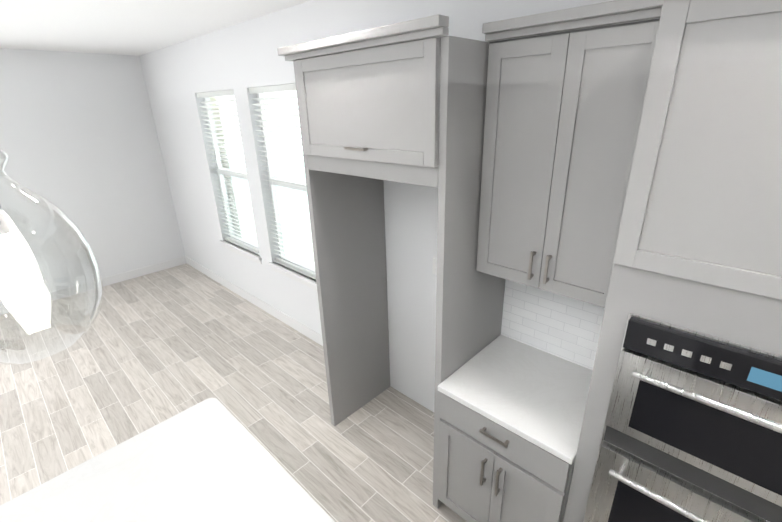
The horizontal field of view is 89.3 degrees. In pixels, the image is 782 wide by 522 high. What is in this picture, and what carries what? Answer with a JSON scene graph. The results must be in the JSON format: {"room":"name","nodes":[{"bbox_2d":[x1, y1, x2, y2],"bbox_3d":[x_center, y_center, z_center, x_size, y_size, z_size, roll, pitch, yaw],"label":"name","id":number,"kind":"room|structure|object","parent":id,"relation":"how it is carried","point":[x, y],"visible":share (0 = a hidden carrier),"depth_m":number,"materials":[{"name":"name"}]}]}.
{"room":"kitchen","nodes":[
{"label":"kitchen","id":0,"kind":"room"},
{"bbox_2d":[0,48,185,304],"bbox_3d":[-6.384,-0.071,2.752,0.150,2.915,8.960,18,29,40],"label":"wall","id":1,"kind":"structure","parent":0,"point":[80,144],"depth_m":5.02,"materials":[{"name":"paint"}]},
{"bbox_2d":[0,256,185,314],"bbox_3d":[-6.235,1.227,3.261,0.014,0.120,8.810,18,29,40],"label":"baseboard","id":2,"kind":"structure","parent":1,"relation":"attached to","point":[113,279],"depth_m":5.61,"materials":[{"name":"white wood"}]},
{"bbox_2d":[0,0,309,55],"bbox_3d":[-3.029,-0.514,-0.410,9.600,0.050,9.600,18,29,40],"label":"ceiling","id":3,"kind":"structure","parent":0,"point":[131,27],"depth_m":3.20,"materials":[{"name":"white paint"}]},
{"bbox_2d":[0,146,102,364],"bbox_3d":[-0.712,-0.351,0.592,0.237,1.109,0.249,18,29,40],"label":"pendant light","id":4,"kind":"object","parent":3,"relation":"hanging from","point":[23,294],"visible":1,"depth_m":0.73,"materials":[{"name":"clear glass"}]},
{"bbox_2d":[0,264,466,521],"bbox_3d":[-2.950,2.243,0.678,9.600,0.050,9.600,18,29,40],"label":"floor","id":5,"kind":"structure","parent":0,"point":[144,353],"depth_m":3.31,"materials":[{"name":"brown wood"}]},
{"bbox_2d":[0,398,334,521],"bbox_3d":[-1.006,1.411,0.735,1.757,1.352,2.237,18,29,40],"label":"kitchen island","id":6,"kind":"object","parent":5,"relation":"on","point":[210,460],"visible":1,"depth_m":1.50,"materials":[{"name":"white stone"}]},
{"bbox_2d":[293,61,389,425],"bbox_3d":[-0.260,0.007,2.728,0.040,2.460,0.607,18,29,40],"label":"panel","id":7,"kind":"object","parent":5,"relation":"on","point":[347,217],"depth_m":2.75,"materials":[{"name":"grey wood"}]},
{"bbox_2d":[433,36,504,508],"bbox_3d":[0.438,0.233,2.105,0.038,2.460,0.607,18,29,40],"label":"panel","id":8,"kind":"object","parent":5,"relation":"on","point":[469,301],"depth_m":1.79,"materials":[{"name":"grey wood"}]},
{"bbox_2d":[438,335,592,521],"bbox_3d":[0.696,1.042,2.142,0.663,0.915,0.661,18,29,40],"label":"base cabinet","id":9,"kind":"object","parent":5,"relation":"on","point":[512,411],"visible":0.96,"depth_m":1.91,"materials":[{"name":"grey wood"}]},
{"bbox_2d":[438,335,592,464],"bbox_3d":[0.693,0.627,1.987,0.663,0.030,0.637,18,29,40],"label":"countertop","id":10,"kind":"structure","parent":9,"relation":"on","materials":[{"name":"white stone"}]},
{"bbox_2d":[563,0,781,521],"bbox_3d":[1.230,0.516,1.331,0.910,2.460,0.713,18,29,40],"label":"tall cabinet","id":11,"kind":"object","parent":5,"relation":"on","point":[682,419],"visible":1,"depth_m":1.11,"materials":[{"name":"grey wood"}]},
{"bbox_2d":[139,0,658,411],"bbox_3d":[-0.023,-0.318,2.916,9.050,2.915,0.150,18,29,40],"label":"wall","id":12,"kind":"structure","parent":0,"point":[240,59],"depth_m":3.44,"materials":[{"name":"paint"}]},
{"bbox_2d":[204,96,261,263],"bbox_3d":[-1.773,-0.924,4.427,0.980,1.795,0.175,18,29,40],"label":"window","id":13,"kind":"structure","parent":12,"relation":"in","point":[244,253],"depth_m":4.55,"materials":[{"name":"plastic"}]},
{"bbox_2d":[196,90,258,254],"bbox_3d":[-1.780,-0.962,4.406,0.894,1.704,0.060,18,29,40],"label":"window blind","id":14,"kind":"object","parent":13,"relation":"attached to","point":[205,95],"visible":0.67,"depth_m":4.35,"materials":[{"name":"white plastic"}]},
{"bbox_2d":[185,256,322,345],"bbox_3d":[-1.617,0.495,4.779,4.345,0.120,0.014,18,29,40],"label":"baseboard","id":15,"kind":"structure","parent":12,"relation":"attached to","point":[313,335],"depth_m":4.70,"materials":[{"name":"white wood"}]},
{"bbox_2d":[257,91,316,290],"bbox_3d":[-0.928,-0.650,3.673,0.970,1.795,0.175,18,29,40],"label":"window","id":16,"kind":"structure","parent":12,"relation":"in","point":[299,278],"depth_m":3.81,"materials":[{"name":"plastic"}]},
{"bbox_2d":[249,83,315,279],"bbox_3d":[-0.934,-0.689,3.652,0.884,1.704,0.060,18,29,40],"label":"window blind","id":17,"kind":"object","parent":16,"relation":"attached to","point":[278,88],"visible":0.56,"depth_m":3.61,"materials":[{"name":"white plastic"}]},
{"bbox_2d":[295,37,440,187],"bbox_3d":[0.045,-0.755,2.049,0.921,0.560,0.661,18,29,40],"label":"upper cabinet","id":18,"kind":"object","parent":12,"relation":"attached to","point":[373,113],"visible":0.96,"depth_m":1.78,"materials":[{"name":"grey wood"}]},
{"bbox_2d":[432,258,436,274],"bbox_3d":[0.303,0.039,2.614,0.070,0.115,0.008,18,29,40],"label":"outlet","id":19,"kind":"object","parent":12,"relation":"attached to","point":[434,268],"visible":0.62,"depth_m":2.62,"materials":[{"name":"white plastic"}]},
{"bbox_2d":[501,279,604,369],"bbox_3d":[0.904,0.279,2.098,0.663,0.525,0.008,18,29,40],"label":"backsplash","id":20,"kind":"structure","parent":12,"relation":"attached to","point":[564,327],"depth_m":2.15,"materials":[{"name":"tile"}]},
{"bbox_2d":[476,18,659,307],"bbox_3d":[0.753,-0.386,1.688,0.663,1.020,0.381,18,29,40],"label":"upper cabinet","id":21,"kind":"object","parent":12,"relation":"attached to","point":[563,111],"visible":0.9,"depth_m":1.55,"materials":[{"name":"grey wood"}]},
{"bbox_2d":[277,0,663,60],"bbox_3d":[0.590,-0.863,1.437,2.622,0.060,0.669,18,29,40],"label":"crown molding","id":22,"kind":"structure","parent":21,"relation":"attached to","point":[595,15],"depth_m":1.46,"materials":[{"name":"grey wood"}]},
{"label":"outside","id":23,"kind":"structure","parent":0,"visible":0},
{"bbox_2d":[219,91,314,267],"bbox_3d":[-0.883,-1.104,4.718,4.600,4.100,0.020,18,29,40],"label":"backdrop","id":24,"kind":"structure","parent":23,"point":[275,149],"depth_m":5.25,"materials":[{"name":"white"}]}
]}

